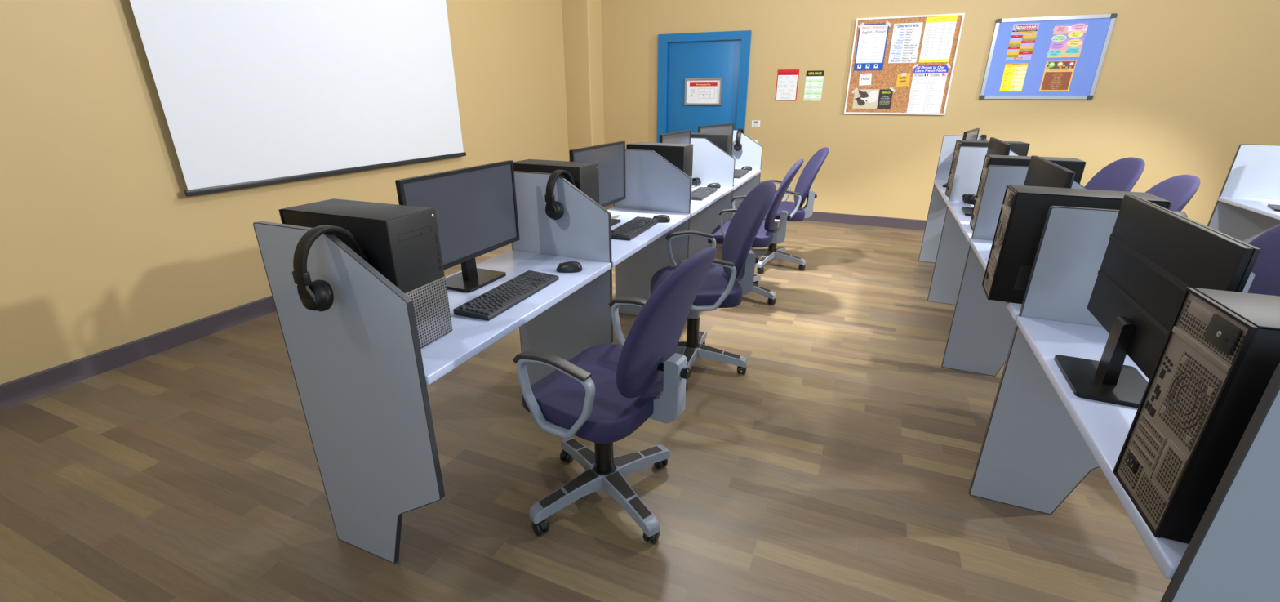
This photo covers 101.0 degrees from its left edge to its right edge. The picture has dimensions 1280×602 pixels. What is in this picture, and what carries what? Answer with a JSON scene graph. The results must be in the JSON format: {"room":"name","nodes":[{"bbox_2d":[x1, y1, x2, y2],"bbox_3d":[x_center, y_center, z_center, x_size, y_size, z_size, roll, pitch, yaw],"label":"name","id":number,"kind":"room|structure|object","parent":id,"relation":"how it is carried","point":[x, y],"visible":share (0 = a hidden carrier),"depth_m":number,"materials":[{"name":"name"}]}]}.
{"room":"computer lab","nodes":[
{"label":"computer lab","id":0,"kind":"room"},
{"bbox_2d":[0,0,568,384],"bbox_3d":[-2.604,-1.536,3.153,0.100,3.400,9.064,9,23,22],"label":"wall","id":1,"kind":"structure","parent":0,"point":[103,245],"depth_m":2.88,"materials":[{"name":"yellow paint"}]},
{"bbox_2d":[0,295,275,408],"bbox_3d":[-2.620,0.060,3.585,0.014,0.112,8.526,9,23,22],"label":"baseboard","id":2,"kind":"structure","parent":1,"relation":"attached to","point":[20,389],"depth_m":2.96,"materials":[{"name":"wood"}]},
{"bbox_2d":[128,0,466,196],"bbox_3d":[-2.182,-1.856,3.794,0.115,1.809,2.540,9,23,22],"label":"projector screen","id":3,"kind":"object","parent":1,"relation":"attached to","point":[252,93],"visible":1,"depth_m":3.59,"materials":[{"name":"white fabric"}]},
{"bbox_2d":[0,204,1170,601],"bbox_3d":[2.220,0.850,1.865,10.600,0.100,9.064,9,23,22],"label":"floor","id":4,"kind":"structure","parent":0,"point":[841,464],"depth_m":2.03,"materials":[{"name":"brown wood"}]},
{"bbox_2d":[253,221,611,563],"bbox_3d":[-0.583,0.155,1.986,0.528,1.102,1.100,9,23,22],"label":"desk","id":5,"kind":"object","parent":4,"relation":"on","point":[362,371],"visible":0.86,"depth_m":1.49,"materials":[{"name":"grey laminate"}]},
{"bbox_2d":[292,225,368,311],"bbox_3d":[-0.776,-0.087,1.330,0.080,0.205,0.178,10,23,23],"label":"headphones","id":6,"kind":"object","parent":5,"relation":"hanging from","point":[317,295],"visible":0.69,"depth_m":1.28,"materials":[{"name":"black plastic"}]},
{"bbox_2d":[301,279,333,311],"bbox_3d":[-0.799,-0.011,1.307,0.080,0.079,0.058,9,23,22],"label":"ear cup","id":7,"kind":"object","parent":6,"relation":"on","point":[317,295],"depth_m":1.28,"materials":[{"name":"black plastic"}]},
{"bbox_2d":[278,198,452,347],"bbox_3d":[-0.795,-0.083,1.552,0.404,0.381,0.175,8,23,20],"label":"computer tower","id":8,"kind":"object","parent":5,"relation":"on","point":[402,242],"visible":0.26,"depth_m":1.45,"materials":[{"name":"black paint"}]},
{"bbox_2d":[404,275,452,347],"bbox_3d":[-0.612,0.038,1.520,0.014,0.176,0.175,9,23,22],"label":"grille","id":9,"kind":"object","parent":8,"relation":"attached to","point":[429,297],"depth_m":1.53,"materials":[{"name":"grey metal"}]},
{"bbox_2d":[395,160,519,292],"bbox_3d":[-0.661,-0.279,1.988,0.175,0.428,0.590,9,23,22],"label":"monitor","id":10,"kind":"object","parent":5,"relation":"on","point":[475,207],"visible":0.77,"depth_m":1.98,"materials":[{"name":"black plastic"}]},
{"bbox_2d":[453,270,559,320],"bbox_3d":[-0.468,-0.032,1.910,0.142,0.026,0.443,8,23,20],"label":"keyboard","id":11,"kind":"object","parent":5,"relation":"on","point":[492,303],"visible":1,"depth_m":1.85,"materials":[{"name":"black plastic"}]},
{"bbox_2d":[555,261,582,272],"bbox_3d":[-0.293,-0.143,2.178,0.109,0.038,0.062,0,21,1],"label":"computer mouse","id":12,"kind":"object","parent":5,"relation":"on","point":[568,266],"visible":1,"depth_m":2.16,"materials":[{"name":"plastic"}]},
{"bbox_2d":[511,170,690,385],"bbox_3d":[-0.150,-0.212,2.928,0.528,1.102,1.100,9,23,22],"label":"desk","id":13,"kind":"object","parent":4,"relation":"on","point":[581,321],"visible":0.61,"depth_m":2.40,"materials":[{"name":"grey laminate"}]},
{"bbox_2d":[513,159,599,204],"bbox_3d":[-0.411,-0.469,2.542,0.404,0.381,0.175,9,23,22],"label":"computer tower","id":14,"kind":"object","parent":13,"relation":"on","point":[585,175],"visible":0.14,"depth_m":2.42,"materials":[{"name":"black paint"}]},
{"bbox_2d":[544,169,575,219],"bbox_3d":[-0.342,-0.463,2.291,0.080,0.205,0.178,12,24,27],"label":"headphones","id":15,"kind":"object","parent":13,"relation":"hanging from","point":[554,210],"visible":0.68,"depth_m":2.24,"materials":[{"name":"black plastic"}]},
{"bbox_2d":[546,200,564,219],"bbox_3d":[-0.368,-0.387,2.269,0.080,0.079,0.059,9,23,22],"label":"ear cup","id":16,"kind":"object","parent":15,"relation":"on","point":[554,209],"depth_m":2.24,"materials":[{"name":"black plastic"}]},
{"bbox_2d":[568,141,625,226],"bbox_3d":[-0.232,-0.630,2.888,0.175,0.428,0.590,9,23,22],"label":"monitor","id":17,"kind":"object","parent":13,"relation":"on","point":[610,157],"visible":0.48,"depth_m":2.93,"materials":[{"name":"black plastic"}]},
{"bbox_2d":[611,216,658,240],"bbox_3d":[-0.034,-0.398,2.847,0.142,0.026,0.443,8,23,20],"label":"keyboard","id":18,"kind":"object","parent":13,"relation":"on","point":[630,229],"visible":1,"depth_m":2.79,"materials":[{"name":"black plastic"}]},
{"bbox_2d":[653,214,670,222],"bbox_3d":[0.119,-0.474,3.027,0.109,0.038,0.062,4,22,10],"label":"computer mouse","id":19,"kind":"object","parent":13,"relation":"on","point":[661,218],"visible":0.94,"depth_m":3.00,"materials":[{"name":"plastic"}]},
{"bbox_2d":[512,246,716,543],"bbox_3d":[-0.091,0.275,1.796,0.671,1.018,0.592,12,24,28],"label":"office chair","id":20,"kind":"object","parent":4,"relation":"on","point":[602,394],"visible":1,"depth_m":1.65,"materials":[{"name":"purple fabric"}]},
{"bbox_2d":[613,149,733,315],"bbox_3d":[0.283,-0.580,3.870,0.528,1.102,1.100,9,23,22],"label":"desk","id":21,"kind":"object","parent":4,"relation":"on","point":[652,183],"visible":0.49,"depth_m":3.33,"materials":[{"name":"grey laminate"}]},
{"bbox_2d":[626,142,693,202],"bbox_3d":[0.129,-0.837,3.483,0.404,0.381,0.175,9,23,22],"label":"computer tower","id":22,"kind":"object","parent":21,"relation":"on","point":[680,155],"visible":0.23,"depth_m":3.34,"materials":[{"name":"black paint"}]},
{"bbox_2d":[690,176,693,202],"bbox_3d":[0.308,-0.714,3.445,0.012,0.176,0.175,9,23,22],"label":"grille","id":23,"kind":"object","parent":22,"relation":"attached to","point":[691,176],"depth_m":3.51,"materials":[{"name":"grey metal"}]},
{"bbox_2d":[659,129,690,144],"bbox_3d":[0.243,-1.012,3.867,0.175,0.428,0.590,9,23,22],"label":"monitor","id":24,"kind":"object","parent":21,"relation":"on","point":[683,136],"visible":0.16,"depth_m":3.80,"materials":[{"name":"black plastic"}]},
{"bbox_2d":[692,177,701,185],"bbox_3d":[0.372,-0.947,4.197,0.196,0.065,0.205,9,23,22],"label":"headphones","id":25,"kind":"object","parent":21,"relation":"on","point":[695,181],"visible":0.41,"depth_m":4.18,"materials":[{"name":"black plastic"}]},
{"bbox_2d":[691,186,717,200],"bbox_3d":[0.441,-0.784,3.836,0.142,0.026,0.443,8,23,20],"label":"keyboard","id":26,"kind":"object","parent":21,"relation":"on","point":[700,193],"visible":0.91,"depth_m":3.80,"materials":[{"name":"black plastic"}]},
{"bbox_2d":[706,182,720,188],"bbox_3d":[0.576,-0.901,4.119,0.109,0.038,0.062,1,21,3],"label":"computer mouse","id":27,"kind":"object","parent":21,"relation":"on","point":[717,185],"visible":0.94,"depth_m":4.10,"materials":[{"name":"plastic"}]},
{"bbox_2d":[650,181,776,391],"bbox_3d":[0.330,-0.107,2.775,0.678,1.018,0.592,-1,21,-3],"label":"office chair","id":28,"kind":"object","parent":4,"relation":"on","point":[730,277],"visible":0.71,"depth_m":2.73,"materials":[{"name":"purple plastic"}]},
{"bbox_2d":[688,129,762,257],"bbox_3d":[0.720,-0.951,4.820,0.528,1.102,1.118,9,23,22],"label":"desk","id":29,"kind":"object","parent":4,"relation":"on","point":[711,164],"visible":0.43,"depth_m":4.33,"materials":[{"name":"grey laminate"}]},
{"bbox_2d":[690,132,732,155],"bbox_3d":[0.544,-1.198,4.408,0.404,0.381,0.175,7,22,17],"label":"computer tower","id":30,"kind":"object","parent":29,"relation":"on","point":[722,140],"visible":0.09,"depth_m":4.26,"materials":[{"name":"black paint"}]},
{"bbox_2d":[697,123,733,155],"bbox_3d":[0.670,-1.375,4.795,0.175,0.428,0.590,16,26,35],"label":"monitor","id":31,"kind":"object","parent":29,"relation":"on","point":[722,128],"visible":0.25,"depth_m":4.75,"materials":[{"name":"black plastic"}]},
{"bbox_2d":[733,128,743,151],"bbox_3d":[0.964,-1.558,5.104,0.080,0.205,0.178,10,23,23],"label":"headphones","id":32,"kind":"object","parent":29,"relation":"hanging from","point":[737,147],"visible":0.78,"depth_m":5.04,"materials":[{"name":"black plastic"}]},
{"bbox_2d":[733,142,742,151],"bbox_3d":[0.941,-1.481,5.081,0.080,0.079,0.058,9,23,22],"label":"ear cup","id":33,"kind":"object","parent":32,"relation":"on","point":[737,147],"depth_m":5.06,"materials":[{"name":"black plastic"}]},
{"bbox_2d":[733,168,749,178],"bbox_3d":[0.884,-1.160,4.799,0.142,0.026,0.443,8,23,19],"label":"keyboard","id":34,"kind":"object","parent":29,"relation":"on","point":[739,173],"visible":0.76,"depth_m":4.78,"materials":[{"name":"black plastic"}]},
{"bbox_2d":[741,166,751,170],"bbox_3d":[1.026,-1.278,5.085,0.109,0.038,0.062,-1,21,-2],"label":"computer mouse","id":35,"kind":"object","parent":29,"relation":"on","point":[749,168],"visible":0.91,"depth_m":5.06,"materials":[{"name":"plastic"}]},
{"bbox_2d":[707,159,803,305],"bbox_3d":[0.780,-0.507,3.799,0.667,1.018,0.577,7,22,17],"label":"office chair","id":36,"kind":"object","parent":4,"relation":"on","point":[766,234],"visible":0.56,"depth_m":3.65,"materials":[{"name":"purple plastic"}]},
{"bbox_2d":[750,146,829,273],"bbox_3d":[1.217,-0.794,4.534,0.650,1.018,0.560,2,21,6],"label":"office chair","id":37,"kind":"object","parent":4,"relation":"on","point":[802,191],"visible":0.63,"depth_m":4.47,"materials":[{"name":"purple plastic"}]},
{"bbox_2d":[918,135,1019,304],"bbox_3d":[2.577,-0.660,4.079,0.528,1.102,1.118,9,23,22],"label":"desk","id":38,"kind":"object","parent":4,"relation":"on","point":[944,244],"visible":0.48,"depth_m":3.78,"materials":[{"name":"grey laminate"}]},
{"bbox_2d":[942,128,979,186],"bbox_3d":[2.533,-1.114,4.131,0.175,0.428,0.590,16,27,35],"label":"monitor","id":39,"kind":"object","parent":38,"relation":"on","point":[972,135],"visible":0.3,"depth_m":4.05,"materials":[{"name":"black plastic"}]},
{"bbox_2d":[980,134,986,141],"bbox_3d":[2.821,-1.267,4.364,0.080,0.205,0.178,10,23,23],"label":"headphones","id":40,"kind":"object","parent":38,"relation":"hanging from","point":[984,137],"visible":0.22,"depth_m":4.29,"materials":[{"name":"black plastic"}]},
{"bbox_2d":[945,140,1030,197],"bbox_3d":[2.401,-0.907,3.668,0.404,0.381,0.175,7,22,16],"label":"computer tower","id":41,"kind":"object","parent":38,"relation":"on","point":[1021,148],"visible":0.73,"depth_m":3.58,"materials":[{"name":"black paint"}]},
{"bbox_2d":[951,155,957,173],"bbox_3d":[2.209,-0.953,3.692,0.002,0.124,0.105,7,22,16],"label":"fan grille","id":42,"kind":"object","parent":41,"relation":"attached to","point":[955,159],"depth_m":3.71,"materials":[{"name":"metal"}]},
{"bbox_2d":[941,164,1087,376],"bbox_3d":[2.140,-0.290,3.130,0.528,1.102,1.100,9,23,22],"label":"desk","id":43,"kind":"object","parent":4,"relation":"on","point":[981,331],"visible":0.3,"depth_m":2.78,"materials":[{"name":"grey laminate"}]},
{"bbox_2d":[962,194,976,204],"bbox_3d":[2.229,-0.657,3.456,0.196,0.065,0.205,9,23,22],"label":"headphones","id":44,"kind":"object","parent":43,"relation":"on","point":[966,198],"visible":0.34,"depth_m":3.48,"materials":[{"name":"black plastic"}]},
{"bbox_2d":[962,194,976,200],"bbox_3d":[2.201,-0.690,3.530,0.080,0.058,0.079,9,23,22],"label":"ear cup","id":45,"kind":"object","parent":44,"relation":"on","point":[971,196],"depth_m":3.50,"materials":[{"name":"black plastic"}]},
{"bbox_2d":[961,137,1011,216],"bbox_3d":[2.090,-0.739,3.171,0.175,0.428,0.590,9,23,23],"label":"monitor","id":46,"kind":"object","parent":43,"relation":"on","point":[996,146],"visible":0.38,"depth_m":3.14,"materials":[{"name":"black plastic"}]},
{"bbox_2d":[969,154,1086,230],"bbox_3d":[1.999,-0.549,2.751,0.404,0.381,0.175,10,23,23],"label":"computer tower","id":47,"kind":"object","parent":43,"relation":"on","point":[1077,166],"visible":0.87,"depth_m":2.67,"materials":[{"name":"black paint"}]},
{"bbox_2d":[977,173,985,199],"bbox_3d":[1.814,-0.604,2.799,0.002,0.124,0.105,10,23,23],"label":"fan grille","id":48,"kind":"object","parent":47,"relation":"attached to","point":[983,180],"depth_m":2.80,"materials":[{"name":"metal"}]},
{"bbox_2d":[968,205,1256,514],"bbox_3d":[1.707,0.078,2.187,0.528,1.102,1.100,9,23,22],"label":"desk","id":49,"kind":"object","parent":4,"relation":"on","point":[1033,455],"visible":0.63,"depth_m":1.81,"materials":[{"name":"grey laminate"}]},
{"bbox_2d":[1023,155,1075,188],"bbox_3d":[1.607,-0.348,2.169,0.175,0.428,0.590,9,23,23],"label":"monitor","id":50,"kind":"object","parent":49,"relation":"on","point":[1042,172],"visible":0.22,"depth_m":2.08,"materials":[{"name":"black plastic"}]},
{"bbox_2d":[982,184,1171,303],"bbox_3d":[1.454,-0.179,1.803,0.404,0.381,0.175,10,23,23],"label":"computer tower","id":51,"kind":"object","parent":49,"relation":"on","point":[1024,209],"visible":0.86,"depth_m":1.78,"materials":[{"name":"black paint"}]},
{"bbox_2d":[983,269,989,286],"bbox_3d":[1.297,-0.085,1.973,0.002,0.051,0.060,10,23,23],"label":"vent","id":52,"kind":"object","parent":51,"relation":"attached to","point":[985,282],"depth_m":1.97,"materials":[{"name":"metal"}]},
{"bbox_2d":[986,275,991,294],"bbox_3d":[1.264,-0.056,1.908,0.002,0.048,0.079,10,23,23],"label":"vent","id":53,"kind":"object","parent":51,"relation":"attached to","point":[989,282],"depth_m":1.91,"materials":[{"name":"grey metal"}]},
{"bbox_2d":[991,257,997,278],"bbox_3d":[1.256,-0.117,1.869,0.001,0.066,0.042,10,23,23],"label":"vent","id":54,"kind":"object","parent":51,"relation":"attached to","point":[996,260],"depth_m":1.87,"materials":[{"name":"grey metal"}]},
{"bbox_2d":[995,213,1008,253],"bbox_3d":[1.269,-0.234,1.851,0.002,0.124,0.105,10,23,23],"label":"fan grille","id":55,"kind":"object","parent":51,"relation":"attached to","point":[1002,242],"depth_m":1.82,"materials":[{"name":"metal"}]},
{"bbox_2d":[1004,195,1011,210],"bbox_3d":[1.278,-0.347,1.827,0.002,0.046,0.154,10,23,23],"label":"vent","id":56,"kind":"object","parent":51,"relation":"attached to","point":[1006,198],"depth_m":1.86,"materials":[{"name":"grey metal"}]},
{"bbox_2d":[1013,264,1032,290],"bbox_3d":[1.332,-0.077,1.802,0.075,0.090,0.001,10,23,23],"label":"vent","id":57,"kind":"object","parent":51,"relation":"attached to","point":[1024,271],"depth_m":1.81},
{"bbox_2d":[1172,210,1187,217],"bbox_3d":[1.535,-0.161,1.546,0.080,0.205,0.178,12,24,27],"label":"armrest","id":58,"kind":"object","parent":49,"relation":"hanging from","point":[1182,213],"visible":0.06,"depth_m":1.49,"materials":[{"name":"grey plastic"}]},
{"bbox_2d":[1084,157,1145,191],"bbox_3d":[3.097,-0.523,3.845,0.650,1.018,0.560,2,21,6],"label":"office chair","id":59,"kind":"object","parent":4,"relation":"on","point":[1122,174],"visible":0.08,"depth_m":3.66,"materials":[{"name":"purple fabric"}]},
{"bbox_2d":[1016,315,1279,601],"bbox_3d":[1.274,0.446,1.245,0.528,1.102,1.100,9,23,22],"label":"desk","id":60,"kind":"object","parent":4,"relation":"on","point":[1233,553],"visible":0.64,"depth_m":0.78,"materials":[{"name":"grey laminate"}]},
{"bbox_2d":[1053,194,1261,408],"bbox_3d":[1.179,0.008,1.258,0.175,0.428,0.590,10,23,23],"label":"monitor","id":61,"kind":"object","parent":60,"relation":"on","point":[1154,252],"visible":0.77,"depth_m":1.25,"materials":[{"name":"black plastic"}]},
{"bbox_2d":[1112,287,1279,542],"bbox_3d":[1.066,0.209,0.807,0.404,0.381,0.175,8,23,21],"label":"computer tower","id":62,"kind":"object","parent":60,"relation":"on","point":[1220,353],"visible":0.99,"depth_m":0.83,"materials":[{"name":"black metal"}]},
{"bbox_2d":[1119,446,1142,488],"bbox_3d":[0.903,0.306,0.970,0.002,0.051,0.060,8,23,20],"label":"vent","id":63,"kind":"object","parent":62,"relation":"attached to","point":[1131,460],"depth_m":0.97,"materials":[{"name":"metal"}]},
{"bbox_2d":[1124,451,1138,473],"bbox_3d":[0.902,0.296,0.966,0.004,0.022,0.037,8,23,20],"label":"power socket","id":64,"kind":"object","parent":62,"relation":"attached to","point":[1131,458],"depth_m":0.96,"materials":[{"name":"plastic"}]},
{"bbox_2d":[1131,438,1151,466],"bbox_3d":[0.897,0.271,0.944,0.001,0.009,0.073,8,23,20],"label":"slot vent","id":65,"kind":"object","parent":62,"relation":"attached to","point":[1134,442],"depth_m":0.94,"materials":[{"name":"metal"}]},
{"bbox_2d":[1134,431,1155,457],"bbox_3d":[0.897,0.255,0.937,0.001,0.009,0.073,8,23,20],"label":"slot vent","id":66,"kind":"object","parent":62,"relation":"attached to","point":[1137,434],"depth_m":0.94,"materials":[{"name":"grey metal"}]},
{"bbox_2d":[1137,422,1159,449],"bbox_3d":[0.897,0.239,0.931,0.001,0.009,0.073,8,23,20],"label":"slot vent","id":67,"kind":"object","parent":62,"relation":"attached to","point":[1140,427],"depth_m":0.93,"materials":[{"name":"grey metal"}]},
{"bbox_2d":[1134,471,1166,524],"bbox_3d":[0.873,0.337,0.903,0.002,0.048,0.079,8,23,20],"label":"vent","id":68,"kind":"object","parent":62,"relation":"attached to","point":[1150,497],"depth_m":0.90,"materials":[{"name":"metal"}]},
{"bbox_2d":[1141,414,1162,441],"bbox_3d":[0.897,0.223,0.925,0.001,0.009,0.073,8,23,20],"label":"slot vent","id":69,"kind":"object","parent":62,"relation":"attached to","point":[1144,419],"depth_m":0.92,"materials":[{"name":"metal"}]},
{"bbox_2d":[1155,444,1182,493],"bbox_3d":[0.866,0.275,0.864,0.001,0.066,0.042,8,23,21],"label":"vent","id":70,"kind":"object","parent":62,"relation":"attached to","point":[1169,467],"depth_m":0.86,"materials":[{"name":"metal"}]},
{"bbox_2d":[1157,351,1222,450],"bbox_3d":[0.878,0.158,0.846,0.002,0.124,0.105,8,23,20],"label":"fan grille","id":71,"kind":"object","parent":62,"relation":"attached to","point":[1193,388],"depth_m":0.84,"materials":[{"name":"metal"}]},
{"bbox_2d":[1177,299,1244,364],"bbox_3d":[0.886,0.045,0.823,0.002,0.046,0.154,8,23,20],"label":"vent","id":72,"kind":"object","parent":62,"relation":"attached to","point":[1188,322],"depth_m":0.84,"materials":[{"name":"metal"}]},
{"bbox_2d":[1145,174,1200,211],"bbox_3d":[2.661,-0.236,3.110,0.667,1.018,0.577,7,22,17],"label":"office chair","id":73,"kind":"object","parent":4,"relation":"on","point":[1180,189],"visible":0.07,"depth_m":2.82,"materials":[{"name":"purple fabric"}]},
{"bbox_2d":[1207,144,1279,243],"bbox_3d":[4.180,-0.352,3.292,0.528,1.102,1.118,9,23,22],"label":"desk","id":74,"kind":"object","parent":4,"relation":"on","point":[1241,211],"visible":0.57,"depth_m":3.70,"materials":[{"name":"grey laminate"}]},
{"bbox_2d":[1267,204,1279,211],"bbox_3d":[4.129,-0.775,3.268,0.175,0.428,0.590,17,27,36],"label":"monitor","id":75,"kind":"object","parent":74,"relation":"on","point":[1275,207],"visible":1,"depth_m":3.38,"materials":[{"name":"black plastic"}]},
{"bbox_2d":[1248,224,1279,296],"bbox_3d":[2.187,0.183,2.034,0.678,1.018,0.592,-1,21,-3],"label":"office chair","id":76,"kind":"object","parent":4,"relation":"on","point":[1266,267],"visible":0.02,"depth_m":2.00,"materials":[{"name":"purple fabric"}]},
{"bbox_2d":[600,0,1279,226],"bbox_3d":[3.986,-2.279,5.066,10.400,3.400,0.100,9,23,22],"label":"wall","id":77,"kind":"structure","parent":0,"point":[1181,84],"depth_m":5.32,"materials":[{"name":"yellow paint"}]},
{"bbox_2d":[561,0,604,161],"bbox_3d":[-0.713,-2.927,6.718,0.363,3.400,0.338,9,23,22],"label":"column","id":78,"kind":"structure","parent":77,"relation":"attached to","point":[581,19],"depth_m":6.60,"materials":[{"name":"yellow paint"}]},
{"bbox_2d":[657,30,751,142],"bbox_3d":[0.735,-2.145,6.516,1.116,2.092,0.067,9,23,22],"label":"door","id":79,"kind":"structure","parent":77,"relation":"in","point":[729,60],"depth_m":6.32,"materials":[{"name":"blue paint"}]},
{"bbox_2d":[684,77,722,105],"bbox_3d":[0.763,-2.523,6.367,0.462,0.307,0.022,9,23,22],"label":"framed notice","id":80,"kind":"object","parent":79,"relation":"attached to","point":[705,91],"visible":1,"depth_m":6.37,"materials":[{"name":"paper"}]},
{"bbox_2d":[751,120,759,127],"bbox_3d":[1.377,-2.105,6.272,0.098,0.073,0.005,9,23,22],"label":"notice","id":81,"kind":"object","parent":77,"relation":"attached to","point":[754,123],"visible":1,"depth_m":6.27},
{"bbox_2d":[775,69,799,101],"bbox_3d":[1.673,-2.451,6.003,0.238,0.329,0.002,9,23,22],"label":"poster","id":82,"kind":"object","parent":77,"relation":"attached to","point":[787,82],"visible":1,"depth_m":6.00,"materials":[{"name":"white paper"}]},
{"bbox_2d":[803,70,824,101],"bbox_3d":[1.942,-2.402,5.898,0.189,0.313,0.002,9,23,22],"label":"poster","id":83,"kind":"object","parent":77,"relation":"attached to","point":[814,79],"visible":1,"depth_m":5.90,"materials":[{"name":"white paper"}]},
{"bbox_2d":[803,211,926,230],"bbox_3d":[5.000,-0.566,5.202,8.143,0.112,0.014,9,23,22],"label":"baseboard","id":84,"kind":"structure","parent":77,"relation":"attached to","point":[900,223],"depth_m":6.13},
{"bbox_2d":[844,13,964,115],"bbox_3d":[2.722,-2.445,5.511,0.990,0.938,0.022,9,23,22],"label":"cork board","id":85,"kind":"object","parent":77,"relation":"attached to","point":[883,79],"visible":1,"depth_m":5.55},
{"bbox_2d":[858,72,871,85],"bbox_3d":[2.422,-2.381,5.669,0.128,0.130,0.002,9,23,22],"label":"sticky note","id":86,"kind":"object","parent":85,"relation":"attached to","point":[864,78],"visible":1,"depth_m":5.67,"materials":[{"name":"white paper"}]},
{"bbox_2d":[853,21,892,71],"bbox_3d":[2.436,-2.674,5.548,0.327,0.465,0.002,9,23,22],"label":"poster","id":87,"kind":"object","parent":85,"relation":"attached to","point":[872,41],"visible":1,"depth_m":5.55,"materials":[{"name":"white paper"}]},
{"bbox_2d":[852,86,895,108],"bbox_3d":[2.511,-2.193,5.701,0.436,0.222,0.003,9,23,22],"label":"photo card","id":88,"kind":"object","parent":85,"relation":"attached to","point":[863,99],"visible":1,"depth_m":5.70,"materials":[{"name":"paper"}]},
{"bbox_2d":[896,72,910,86],"bbox_3d":[2.764,-2.320,5.536,0.128,0.136,0.002,9,23,22],"label":"sticky note","id":89,"kind":"object","parent":85,"relation":"attached to","point":[903,79],"visible":1,"depth_m":5.54,"materials":[{"name":"yellow paper"}]},
{"bbox_2d":[887,22,923,63],"bbox_3d":[2.723,-2.644,5.415,0.272,0.377,0.025,9,23,22],"label":"poster","id":90,"kind":"object","parent":85,"relation":"attached to","point":[906,37],"visible":1,"depth_m":5.42,"materials":[{"name":"white paper"}]},
{"bbox_2d":[906,62,951,113],"bbox_3d":[2.986,-2.206,5.478,0.358,0.481,0.002,9,23,22],"label":"poster","id":91,"kind":"object","parent":85,"relation":"attached to","point":[928,82],"visible":1,"depth_m":5.48,"materials":[{"name":"white paper"}]},
{"bbox_2d":[918,15,957,62],"bbox_3d":[2.997,-2.627,5.309,0.273,0.416,0.002,9,23,22],"label":"poster","id":92,"kind":"object","parent":85,"relation":"attached to","point":[939,32],"visible":1,"depth_m":5.31,"materials":[{"name":"white paper"}]},
{"bbox_2d":[979,13,1117,99],"bbox_3d":[3.859,-2.310,5.039,0.927,0.721,0.025,9,23,22],"label":"board","id":93,"kind":"object","parent":77,"relation":"attached to","point":[1088,66],"visible":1,"depth_m":5.02,"materials":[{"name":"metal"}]},
{"bbox_2d":[999,62,1028,91],"bbox_3d":[3.664,-2.189,5.174,0.187,0.254,0.002,9,23,22],"label":"poster","id":94,"kind":"object","parent":93,"relation":"attached to","point":[1014,74],"visible":1,"depth_m":5.17,"materials":[{"name":"yellow paper"}]},
{"bbox_2d":[1005,22,1039,60],"bbox_3d":[3.665,-2.481,5.059,0.208,0.314,0.002,9,23,22],"label":"poster","id":95,"kind":"object","parent":93,"relation":"attached to","point":[1023,37],"visible":1,"depth_m":5.06,"materials":[{"name":"multicoloured paper"}]},
{"bbox_2d":[1039,60,1076,91],"bbox_3d":[3.991,-2.144,5.041,0.235,0.268,0.002,9,23,22],"label":"poster","id":96,"kind":"object","parent":93,"relation":"attached to","point":[1057,75],"visible":1,"depth_m":5.04,"materials":[{"name":"paper"}]},
{"bbox_2d":[1046,61,1075,68],"bbox_3d":[3.992,-2.236,5.005,0.219,0.062,0.001,9,23,22],"label":"picture","id":97,"kind":"object","parent":96,"relation":"on","point":[1050,64],"depth_m":5.00,"materials":[{"name":"paper"}]},
{"bbox_2d":[1047,22,1088,57],"bbox_3d":[3.990,-2.430,4.930,0.260,0.285,0.002,9,23,22],"label":"poster","id":98,"kind":"object","parent":93,"relation":"attached to","point":[1068,39],"visible":1,"depth_m":4.93,"materials":[{"name":"multicoloured paper"}]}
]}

